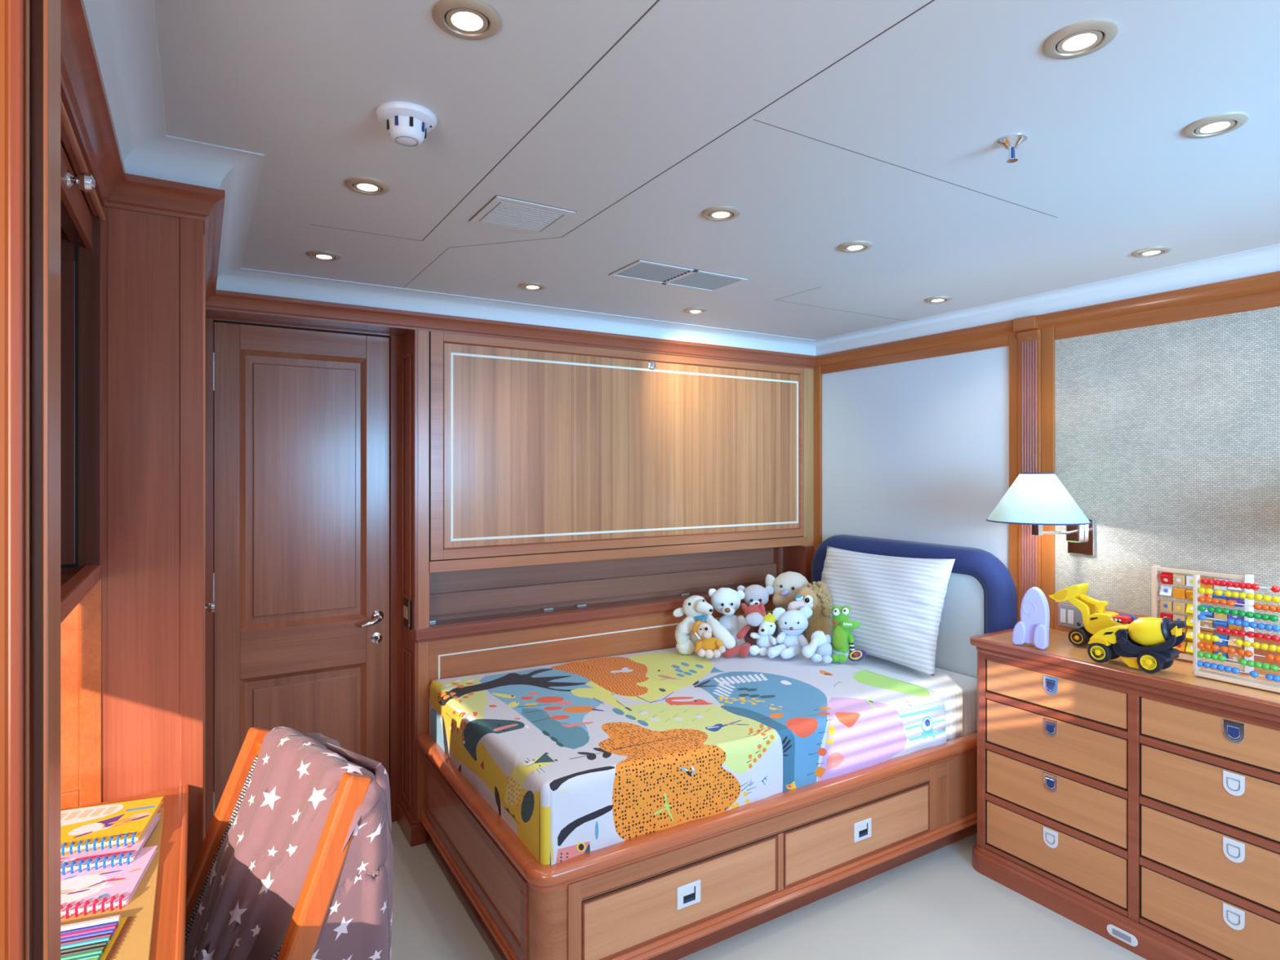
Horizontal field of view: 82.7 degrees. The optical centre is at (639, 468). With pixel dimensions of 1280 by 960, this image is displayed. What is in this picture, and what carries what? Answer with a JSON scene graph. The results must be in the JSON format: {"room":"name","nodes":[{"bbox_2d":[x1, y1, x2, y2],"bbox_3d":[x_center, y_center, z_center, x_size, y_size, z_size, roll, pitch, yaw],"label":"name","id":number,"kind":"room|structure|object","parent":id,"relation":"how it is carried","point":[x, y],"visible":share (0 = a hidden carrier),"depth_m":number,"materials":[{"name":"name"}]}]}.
{"room":"ship interior","nodes":[
{"label":"ship interior","id":0,"kind":"room"},
{"bbox_2d":[153,0,1279,340],"bbox_3d":[0.228,-0.670,1.396,3.839,0.061,4.250,0,0,-31],"label":"ceiling","id":1,"kind":"structure","parent":0,"point":[827,124],"depth_m":1.43,"materials":[{"name":"grey paint"}]},
{"bbox_2d":[306,250,341,261],"bbox_3d":[-0.947,-0.637,2.179,0.096,0.006,0.096,0,0,-31],"label":"recessed light","id":2,"kind":"object","parent":1,"relation":"in","point":[323,255],"visible":1,"depth_m":2.17,"materials":[{"name":"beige metal"}]},
{"bbox_2d":[344,177,390,195],"bbox_3d":[-0.616,-0.637,1.641,0.096,0.006,0.096,0,0,-31],"label":"recessed light","id":3,"kind":"object","parent":1,"relation":"in","point":[364,185],"visible":1,"depth_m":1.63,"materials":[{"name":"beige metal"}]},
{"bbox_2d":[375,101,437,146],"bbox_3d":[-0.423,-0.617,1.318,0.106,0.047,0.106,0,0,-31],"label":"smoke detector","id":4,"kind":"object","parent":1,"relation":"attached to","point":[407,124],"visible":1,"depth_m":1.29,"materials":[{"name":"white plastic"}]},
{"bbox_2d":[431,0,501,39],"bbox_3d":[-0.245,-0.637,1.032,0.096,0.006,0.096,0,0,-31],"label":"recessed light","id":5,"kind":"object","parent":1,"relation":"in","point":[468,20],"visible":1,"depth_m":1.03,"materials":[{"name":"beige metal"}]},
{"bbox_2d":[467,195,576,235],"bbox_3d":[-0.300,-0.638,1.842,0.209,0.005,0.208,0,0,-31],"label":"ceiling vent","id":6,"kind":"object","parent":1,"relation":"in","point":[501,211],"visible":1,"depth_m":1.83,"materials":[{"name":"white metal"}]},
{"bbox_2d":[518,282,546,290],"bbox_3d":[-0.376,-0.637,2.545,0.096,0.006,0.096,0,0,-31],"label":"recessed light","id":7,"kind":"object","parent":1,"relation":"in","point":[526,286],"visible":1,"depth_m":2.54,"materials":[{"name":"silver metal"}]},
{"bbox_2d":[608,259,748,292],"bbox_3d":[0.130,-0.638,2.421,0.431,0.006,0.201,0,0,-31],"label":"ceiling vent","id":8,"kind":"object","parent":1,"relation":"in","point":[640,269],"visible":1,"depth_m":2.41,"materials":[{"name":"grey metal"}]},
{"bbox_2d":[683,307,706,314],"bbox_3d":[0.224,-0.637,2.935,0.096,0.006,0.096,0,0,-31],"label":"recessed light","id":9,"kind":"object","parent":1,"relation":"in","point":[691,310],"visible":1,"depth_m":2.93,"materials":[{"name":"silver metal"}]},
{"bbox_2d":[701,205,740,221],"bbox_3d":[0.202,-0.637,1.818,0.096,0.006,0.096,0,0,-31],"label":"recessed light","id":10,"kind":"object","parent":1,"relation":"in","point":[721,213],"visible":1,"depth_m":1.81,"materials":[{"name":"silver metal"}]},
{"bbox_2d":[837,240,872,252],"bbox_3d":[0.618,-0.637,2.089,0.096,0.006,0.096,0,0,-31],"label":"recessed light","id":11,"kind":"object","parent":1,"relation":"in","point":[855,246],"visible":1,"depth_m":2.08,"materials":[{"name":"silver metal"}]},
{"bbox_2d":[924,296,951,303],"bbox_3d":[1.124,-0.637,2.745,0.096,0.006,0.096,0,0,-31],"label":"recessed light","id":12,"kind":"object","parent":1,"relation":"in","point":[935,300],"visible":1,"depth_m":2.73,"materials":[{"name":"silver metal"}]},
{"bbox_2d":[997,133,1026,163],"bbox_3d":[0.724,-0.619,1.413,0.052,0.042,0.052,0,0,-31],"label":"sprinkler","id":13,"kind":"object","parent":1,"relation":"attached to","point":[1010,142],"visible":1,"depth_m":1.41,"materials":[{"name":"silver metal"}]},
{"bbox_2d":[1042,18,1118,59],"bbox_3d":[0.654,-0.637,1.082,0.096,0.006,0.096,0,0,-31],"label":"recessed light","id":14,"kind":"object","parent":1,"relation":"in","point":[1085,37],"visible":1,"depth_m":1.08,"materials":[{"name":"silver metal"}]},
{"bbox_2d":[1131,246,1171,257],"bbox_3d":[1.505,-0.637,2.139,0.096,0.006,0.096,0,0,-31],"label":"recessed light","id":15,"kind":"object","parent":1,"relation":"in","point":[1155,251],"visible":1,"depth_m":2.13,"materials":[{"name":"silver metal"}]},
{"bbox_2d":[1182,111,1248,138],"bbox_3d":[1.070,-0.637,1.352,0.096,0.006,0.096,0,0,-31],"label":"recessed light","id":16,"kind":"object","parent":1,"relation":"in","point":[1219,124],"visible":1,"depth_m":1.35,"materials":[{"name":"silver metal"}]},
{"bbox_2d":[390,821,1146,959],"bbox_3d":[0.228,1.430,1.396,3.839,0.060,4.250,0,0,-31],"label":"floor","id":17,"kind":"structure","parent":0,"point":[934,905],"depth_m":2.24,"materials":[{"name":"beige carpet"}]},
{"bbox_2d":[0,0,60,959],"bbox_3d":[-0.342,0.410,0.383,0.052,1.980,0.050,0,0,-31],"label":"door frame","id":18,"kind":"structure","parent":17,"relation":"on","point":[30,29],"depth_m":0.38,"materials":[{"name":"brown wood"}]},
{"bbox_2d":[60,578,102,810],"bbox_3d":[-1.385,0.808,1.256,0.737,1.183,0.044,0,0,-31],"label":"wall panel","id":19,"kind":"object","parent":17,"relation":"on","point":[81,631],"depth_m":1.42,"materials":[{"name":"brown wood"}]},
{"bbox_2d":[61,784,188,959],"bbox_3d":[-1.058,1.025,0.860,0.881,0.746,0.969,0,0,-31],"label":"desk","id":20,"kind":"object","parent":17,"relation":"on","point":[168,931],"visible":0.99,"depth_m":1.16,"materials":[{"name":"brown wood"}]},
{"bbox_2d":[60,807,164,959],"bbox_3d":[-0.894,0.652,0.936,0.444,0.004,0.808,0,0,-31],"label":"desk mat","id":21,"kind":"object","parent":20,"relation":"on","point":[135,945],"visible":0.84,"depth_m":1.06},
{"bbox_2d":[60,845,157,919],"bbox_3d":[-0.901,0.645,1.114,0.235,0.023,0.176,0,0,-21],"label":"spiral notebook","id":22,"kind":"object","parent":21,"relation":"on","point":[85,891],"visible":0.58,"depth_m":1.12,"materials":[{"name":"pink paper"}]},
{"bbox_2d":[60,813,160,875],"bbox_3d":[-0.963,0.637,1.218,0.235,0.023,0.171,0,0,-21],"label":"spiral notebook","id":23,"kind":"object","parent":22,"relation":"on","point":[76,861],"visible":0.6,"depth_m":1.19,"materials":[{"name":"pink paper"}]},
{"bbox_2d":[60,796,164,855],"bbox_3d":[-0.988,0.628,1.264,0.235,0.023,0.171,0,0,-21],"label":"spiral notebook","id":24,"kind":"object","parent":23,"relation":"on","point":[94,827],"visible":0.59,"depth_m":1.27,"materials":[{"name":"beige paper"}]},
{"bbox_2d":[99,916,134,959],"bbox_3d":[-0.807,0.649,0.927,0.232,0.002,0.185,0,0,-21],"label":"tray","id":25,"kind":"object","parent":21,"relation":"on","point":[112,946],"visible":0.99,"depth_m":1.00,"materials":[{"name":"orange wood"}]},
{"bbox_2d":[60,949,102,959],"bbox_3d":[-0.803,0.644,0.933,0.188,0.007,0.009,0,0,-20],"label":"pencil","id":26,"kind":"object","parent":25,"relation":"on","point":[100,951],"visible":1,"depth_m":0.96,"materials":[{"name":"green paint"}]},
{"bbox_2d":[60,945,105,957],"bbox_3d":[-0.806,0.644,0.942,0.188,0.007,0.009,0,0,-21],"label":"pencil","id":27,"kind":"object","parent":25,"relation":"on","point":[101,947],"visible":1,"depth_m":0.96,"materials":[{"name":"black paint"}]},
{"bbox_2d":[60,941,107,953],"bbox_3d":[-0.810,0.644,0.950,0.188,0.007,0.009,0,0,-21],"label":"pencil","id":28,"kind":"object","parent":25,"relation":"on","point":[103,943],"visible":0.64,"depth_m":0.97,"materials":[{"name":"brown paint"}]},
{"bbox_2d":[68,953,100,959],"bbox_3d":[-0.800,0.644,0.924,0.188,0.007,0.009,0,0,-21],"label":"pencil","id":29,"kind":"object","parent":25,"relation":"on","point":[95,956],"visible":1,"depth_m":0.95,"materials":[{"name":"teal paint"}]},
{"bbox_2d":[60,936,110,949],"bbox_3d":[-0.813,0.644,0.959,0.188,0.007,0.009,0,0,-20],"label":"pencil","id":30,"kind":"object","parent":25,"relation":"on","point":[105,939],"visible":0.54,"depth_m":0.98,"materials":[{"name":"teal paint"}]},
{"bbox_2d":[60,932,111,946],"bbox_3d":[-0.816,0.644,0.968,0.188,0.007,0.009,0,0,-21],"label":"pencil","id":31,"kind":"object","parent":25,"relation":"on","point":[99,936],"visible":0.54,"depth_m":0.99,"materials":[{"name":"pink paint"}]},
{"bbox_2d":[60,928,114,942],"bbox_3d":[-0.820,0.644,0.976,0.188,0.007,0.009,0,0,-20],"label":"pencil","id":32,"kind":"object","parent":25,"relation":"on","point":[110,931],"visible":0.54,"depth_m":1.00,"materials":[{"name":"blue paint"}]},
{"bbox_2d":[60,924,115,938],"bbox_3d":[-0.823,0.644,0.985,0.188,0.007,0.009,0,0,-21],"label":"pencil","id":33,"kind":"object","parent":25,"relation":"on","point":[113,926],"visible":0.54,"depth_m":1.01,"materials":[{"name":"pink paint"}]},
{"bbox_2d":[60,920,118,934],"bbox_3d":[-0.826,0.644,0.993,0.188,0.007,0.009,0,0,-21],"label":"pencil","id":34,"kind":"object","parent":25,"relation":"on","point":[112,923],"visible":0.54,"depth_m":1.01,"materials":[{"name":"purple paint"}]},
{"bbox_2d":[60,915,120,931],"bbox_3d":[-0.829,0.642,1.002,0.188,0.010,0.012,0,0,-21],"label":"pencil","id":35,"kind":"object","parent":25,"relation":"on","point":[117,917],"visible":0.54,"depth_m":1.02,"materials":[{"name":"grey paint"}]},
{"bbox_2d":[100,206,216,880],"bbox_3d":[-1.295,0.417,2.014,0.208,1.965,1.249,0,0,-31],"label":"closet","id":36,"kind":"object","parent":17,"relation":"on","point":[153,265],"visible":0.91,"depth_m":1.48,"materials":[{"name":"brown wood"}]},
{"bbox_2d":[60,95,106,623],"bbox_3d":[-0.930,-0.172,1.116,0.149,0.777,0.674,0,0,-31],"label":"upper cabinet","id":37,"kind":"object","parent":36,"relation":"attached to","point":[82,213],"visible":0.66,"depth_m":1.40,"materials":[{"name":"brown wood"}]},
{"bbox_2d":[185,727,371,959],"bbox_3d":[-0.796,0.963,1.153,0.405,0.874,0.595,0,0,38],"label":"chair","id":38,"kind":"object","parent":17,"relation":"on","point":[303,932],"visible":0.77,"depth_m":1.23,"materials":[{"name":"brown wood"}]},
{"bbox_2d":[184,726,392,959],"bbox_3d":[-0.638,0.813,1.294,0.337,0.608,0.295,0,0,37],"label":"blanket","id":39,"kind":"object","parent":38,"relation":"on","point":[260,868],"visible":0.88,"depth_m":1.26,"materials":[{"name":"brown fabric"}]},
{"bbox_2d":[396,329,813,846],"bbox_3d":[-0.033,0.435,3.340,2.067,1.930,0.287,0,0,-31],"label":"wall panel","id":40,"kind":"object","parent":17,"relation":"on","point":[560,503],"visible":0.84,"depth_m":3.07,"materials":[{"name":"brown wood"}]},
{"bbox_2d":[403,597,411,630],"bbox_3d":[-0.895,0.555,2.791,0.011,0.110,0.100,0,0,-31],"label":"strike plate","id":41,"kind":"object","parent":40,"relation":"attached to","point":[406,603],"visible":1,"depth_m":2.77,"materials":[{"name":"silver metal"}]},
{"bbox_2d":[429,546,782,620],"bbox_3d":[-0.033,0.490,3.409,1.994,0.280,0.020,0,0,-31],"label":"shelf","id":42,"kind":"object","parent":40,"relation":"attached to","point":[445,582],"depth_m":3.28,"materials":[{"name":"brown wood"}]},
{"bbox_2d":[773,545,813,583],"bbox_3d":[0.804,0.511,3.818,0.139,0.238,0.189,0,0,-31],"label":"shelf","id":43,"kind":"object","parent":40,"relation":"attached to","point":[795,558],"depth_m":3.81,"materials":[{"name":"brown wood"}]},
{"bbox_2d":[417,732,977,959],"bbox_3d":[0.325,1.198,2.764,2.032,0.405,1.108,0,0,-31],"label":"bed","id":44,"kind":"object","parent":17,"relation":"on","point":[677,892],"visible":0.97,"depth_m":2.14,"materials":[{"name":"brown wood"}]},
{"bbox_2d":[550,636,977,862],"bbox_3d":[0.315,0.952,2.790,1.895,0.296,1.041,0,0,-31],"label":"mattress","id":45,"kind":"object","parent":44,"relation":"on","point":[958,692],"visible":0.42,"depth_m":2.79,"materials":[{"name":"fabric"}]},
{"bbox_2d":[429,643,946,865],"bbox_3d":[0.161,0.911,2.679,1.592,0.237,1.064,0,0,-31],"label":"bedspread","id":46,"kind":"object","parent":45,"relation":"on","point":[577,757],"visible":0.97,"depth_m":2.31,"materials":[{"name":"multicoloured fabric"}]},
{"bbox_2d":[672,595,735,654],"bbox_3d":[0.278,0.681,3.162,0.265,0.251,0.154,0,0,0],"label":"sheep","id":47,"kind":"object","parent":46,"relation":"on","point":[695,606],"visible":0.91,"depth_m":3.13},
{"bbox_2d":[692,621,725,658],"bbox_3d":[0.291,0.722,3.079,0.137,0.148,0.094,0,0,0],"label":"monkey","id":48,"kind":"object","parent":46,"relation":"on","point":[708,646],"visible":1,"depth_m":3.06},
{"bbox_2d":[692,621,711,638],"bbox_3d":[0.266,0.684,3.074,0.063,0.073,0.086,0,0,-31],"label":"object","id":49,"kind":"object","parent":48,"relation":"attached to","point":[700,629],"depth_m":3.06,"materials":[{"name":"white fabric"}]},
{"bbox_2d":[708,587,746,646],"bbox_3d":[0.406,0.675,3.280,0.155,0.274,0.149,0,0,-23],"label":"plush bear","id":50,"kind":"object","parent":46,"relation":"on","point":[726,601],"visible":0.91,"depth_m":3.27},
{"bbox_2d":[723,601,765,657],"bbox_3d":[0.458,0.693,3.136,0.204,0.229,0.104,0,0,-42],"label":"fox","id":51,"kind":"object","parent":46,"relation":"on","point":[754,614],"visible":0.93,"depth_m":3.13},
{"bbox_2d":[737,584,773,627],"bbox_3d":[0.536,0.673,3.361,0.138,0.279,0.124,0,0,-40],"label":"plush teddy","id":52,"kind":"object","parent":46,"relation":"on","point":[754,593],"visible":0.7,"depth_m":3.32,"materials":[{"name":"white fabric"}]},
{"bbox_2d":[748,612,777,655],"bbox_3d":[0.536,0.715,3.141,0.098,0.178,0.131,0,0,43],"label":"puppy","id":53,"kind":"object","parent":46,"relation":"on","point":[765,639],"visible":0.99,"depth_m":3.14},
{"bbox_2d":[766,605,812,658],"bbox_3d":[0.639,0.700,3.124,0.228,0.210,0.114,0,0,-21],"label":"teddy bear","id":54,"kind":"object","parent":46,"relation":"on","point":[793,623],"visible":1,"depth_m":3.11,"materials":[{"name":"white fabric"}]},
{"bbox_2d":[801,631,832,663],"bbox_3d":[0.739,0.743,3.038,0.140,0.130,0.100,0,0,0],"label":"elephant","id":55,"kind":"object","parent":46,"relation":"on","point":[820,643],"visible":1,"depth_m":3.02},
{"bbox_2d":[764,571,810,637],"bbox_3d":[0.704,0.648,3.396,0.205,0.336,0.143,0,0,-28],"label":"plush dog","id":56,"kind":"object","parent":45,"relation":"on","point":[786,585],"visible":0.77,"depth_m":3.35},
{"bbox_2d":[787,581,832,644],"bbox_3d":[0.778,0.663,3.263,0.151,0.309,0.232,0,0,36],"label":"lion","id":57,"kind":"object","parent":45,"relation":"on","point":[816,596],"visible":0.85,"depth_m":3.26},
{"bbox_2d":[831,605,866,662],"bbox_3d":[0.876,0.699,3.062,0.143,0.238,0.124,0,0,21],"label":"plush crocodile","id":58,"kind":"object","parent":45,"relation":"on","point":[842,638],"visible":1,"depth_m":3.06,"materials":[{"name":"green fabric"}]},
{"bbox_2d":[820,546,955,675],"bbox_3d":[1.029,0.594,3.188,0.217,0.464,0.734,0,0,-27],"label":"pillow","id":59,"kind":"object","parent":45,"relation":"on","point":[898,602],"visible":0.81,"depth_m":3.03,"materials":[{"name":"white fabric"}]},
{"bbox_2d":[969,628,1279,959],"bbox_3d":[1.604,0.997,2.203,0.416,0.806,1.099,0,0,-31],"label":"dresser","id":60,"kind":"object","parent":17,"relation":"on","point":[1137,807],"visible":1,"depth_m":2.13,"materials":[{"name":"brown wood"}]},
{"bbox_2d":[1012,586,1049,649],"bbox_3d":[1.308,0.496,2.435,0.109,0.198,0.054,0,0,44],"label":"toy rocket","id":61,"kind":"object","parent":60,"relation":"on","point":[1033,628],"visible":1,"depth_m":2.42,"materials":[{"name":"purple plastic"}]},
{"bbox_2d":[1048,582,1136,646],"bbox_3d":[1.514,0.492,2.433,0.093,0.204,0.240,0,0,-37],"label":"loader","id":62,"kind":"object","parent":60,"relation":"on","point":[1095,622],"visible":0.8,"depth_m":2.42,"materials":[{"name":"yellow plastic"}]},
{"bbox_2d":[1087,617,1186,673],"bbox_3d":[1.488,0.513,2.171,0.095,0.162,0.246,0,0,-34],"label":"truck","id":63,"kind":"object","parent":60,"relation":"on","point":[1151,640],"visible":1,"depth_m":2.13,"materials":[{"name":"yellow plastic"}]},
{"bbox_2d":[1151,564,1253,672],"bbox_3d":[1.712,0.451,2.219,0.032,0.285,0.253,0,0,-31],"label":"abacus","id":64,"kind":"object","parent":60,"relation":"on","point":[1158,590],"visible":0.51,"depth_m":2.21,"materials":[{"name":"brown wood"}]},
{"bbox_2d":[1192,574,1279,693],"bbox_3d":[1.693,0.451,1.980,0.060,0.286,0.310,0,0,-31],"label":"abacus","id":65,"kind":"object","parent":60,"relation":"on","point":[1197,590],"visible":1,"depth_m":2.02,"materials":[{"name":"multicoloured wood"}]},
{"bbox_2d":[822,339,1056,570],"bbox_3d":[1.846,0.380,2.333,0.100,2.040,4.170,0,0,-31],"label":"wall","id":66,"kind":"structure","parent":0,"point":[915,451],"depth_m":3.23,"materials":[{"name":"white paint"}]},
{"bbox_2d":[60,0,1279,368],"bbox_3d":[0.633,-0.546,1.437,2.904,0.059,3.700,0,0,-31],"label":"trim","id":67,"kind":"structure","parent":66,"relation":"attached to","point":[83,95],"depth_m":2.38,"materials":[{"name":"brown wood"}]},
{"bbox_2d":[83,0,1279,355],"bbox_3d":[0.633,-0.605,1.437,2.904,0.073,3.700,0,0,-31],"label":"trim","id":68,"kind":"structure","parent":66,"relation":"attached to","point":[124,36],"depth_m":2.34,"materials":[{"name":"white paint"}]},
{"bbox_2d":[813,365,822,554],"bbox_3d":[0.918,0.135,3.749,0.017,1.330,0.045,0,0,-31],"label":"trim","id":69,"kind":"structure","parent":66,"relation":"attached to","point":[817,375],"depth_m":3.74,"materials":[{"name":"brown wood"}]},
{"bbox_2d":[811,534,1017,678],"bbox_3d":[1.167,0.662,3.270,0.084,0.675,1.067,0,0,-31],"label":"headboard","id":70,"kind":"object","parent":66,"relation":"attached to","point":[980,597],"visible":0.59,"depth_m":2.98,"materials":[{"name":"blue fabric"}]},
{"bbox_2d":[820,335,1008,373],"bbox_3d":[1.195,-0.507,3.297,0.013,0.045,1.015,0,0,-31],"label":"trim","id":71,"kind":"structure","parent":66,"relation":"attached to","point":[1002,341],"depth_m":3.21,"materials":[{"name":"brown wood"}]},
{"bbox_2d":[1008,333,1018,622],"bbox_3d":[1.468,0.435,2.845,0.017,1.930,0.042,0,0,-31],"label":"trim","id":72,"kind":"structure","parent":66,"relation":"attached to","point":[1013,340],"depth_m":2.84,"materials":[{"name":"brown wood"}]},
{"bbox_2d":[1013,315,1039,338],"bbox_3d":[1.484,-0.541,2.783,0.052,0.073,0.087,0,0,-31],"label":"trim","id":73,"kind":"structure","parent":66,"relation":"attached to","point":[1026,326],"depth_m":2.77,"materials":[{"name":"brown wood"}]},
{"bbox_2d":[1018,328,1041,621],"bbox_3d":[1.497,0.435,2.788,0.026,1.930,0.086,0,0,-31],"label":"trim","id":74,"kind":"structure","parent":66,"relation":"attached to","point":[1029,348],"depth_m":2.78,"materials":[{"name":"brown wood"}]},
{"bbox_2d":[986,472,1095,555],"bbox_3d":[1.417,0.162,2.565,0.381,0.296,0.325,0,0,-31],"label":"wall lamp","id":75,"kind":"object","parent":66,"relation":"attached to","point":[1036,500],"visible":1,"depth_m":2.48,"materials":[{"name":"fabric"}]},
{"bbox_2d":[1031,524,1043,536],"bbox_3d":[1.393,0.205,2.550,0.028,0.060,0.028,0,0,-31],"label":"socket","id":76,"kind":"object","parent":75,"relation":"attached to","point":[1036,530],"depth_m":2.54,"materials":[{"name":"silver metal"}]},
{"bbox_2d":[1041,327,1055,629],"bbox_3d":[1.536,0.035,2.733,0.017,1.130,0.048,0,0,-31],"label":"trim","id":77,"kind":"structure","parent":66,"relation":"attached to","point":[1048,341],"depth_m":2.72,"materials":[{"name":"brown wood"}]},
{"bbox_2d":[1057,603,1084,628],"bbox_3d":[1.571,0.538,2.651,0.012,0.080,0.090,0,0,-31],"label":"wall outlet","id":78,"kind":"object","parent":66,"relation":"attached to","point":[1068,615],"visible":0.91,"depth_m":2.65,"materials":[{"name":"grey plastic"}]},
{"bbox_2d":[1060,608,1066,622],"bbox_3d":[1.554,0.540,2.670,0.004,0.050,0.020,0,0,-31],"label":"socket","id":79,"kind":"object","parent":78,"relation":"attached to","point":[1063,611],"depth_m":2.67,"materials":[{"name":"white plastic"}]},
{"bbox_2d":[1067,609,1073,624],"bbox_3d":[1.569,0.540,2.647,0.004,0.050,0.020,0,0,-31],"label":"socket","id":80,"kind":"object","parent":78,"relation":"attached to","point":[1070,612],"depth_m":2.65,"materials":[{"name":"white plastic"}]},
{"bbox_2d":[1054,290,1279,339],"bbox_3d":[2.190,-0.505,1.660,0.013,0.050,2.464,0,0,-31],"label":"trim","id":81,"kind":"structure","parent":66,"relation":"attached to","point":[1269,300],"depth_m":2.38,"materials":[{"name":"brown wood"}]},
{"bbox_2d":[1054,601,1279,671],"bbox_3d":[2.189,0.948,1.660,0.015,0.905,2.464,0,0,-31],"label":"trim","id":82,"kind":"structure","parent":66,"relation":"attached to","point":[1260,651],"depth_m":2.23,"materials":[{"name":"brown wood"}]},
{"bbox_2d":[1055,306,1279,635],"bbox_3d":[2.192,0.007,1.662,0.007,0.975,2.464,0,0,-31],"label":"wall panel","id":83,"kind":"object","parent":66,"relation":"attached to","point":[1167,435],"depth_m":2.39,"materials":[{"name":"grey fabric"}]},
{"bbox_3d":[-0.808,0.380,3.101,3.839,2.040,0.100,0,0,-31],"label":"wall","id":84,"kind":"structure","parent":0,"visible":0},
{"bbox_2d":[213,320,390,816],"bbox_3d":[-1.248,0.437,2.716,0.613,1.926,0.092,0,0,-31],"label":"door","id":85,"kind":"structure","parent":84,"relation":"in","point":[301,416],"depth_m":2.73,"materials":[{"name":"brown wood"}]},
{"bbox_2d":[204,309,409,836],"bbox_3d":[-1.200,0.415,2.652,0.697,1.970,0.260,0,0,-31],"label":"trim","id":86,"kind":"structure","parent":84,"relation":"attached to","point":[395,334],"depth_m":2.63,"materials":[{"name":"brown wood"}]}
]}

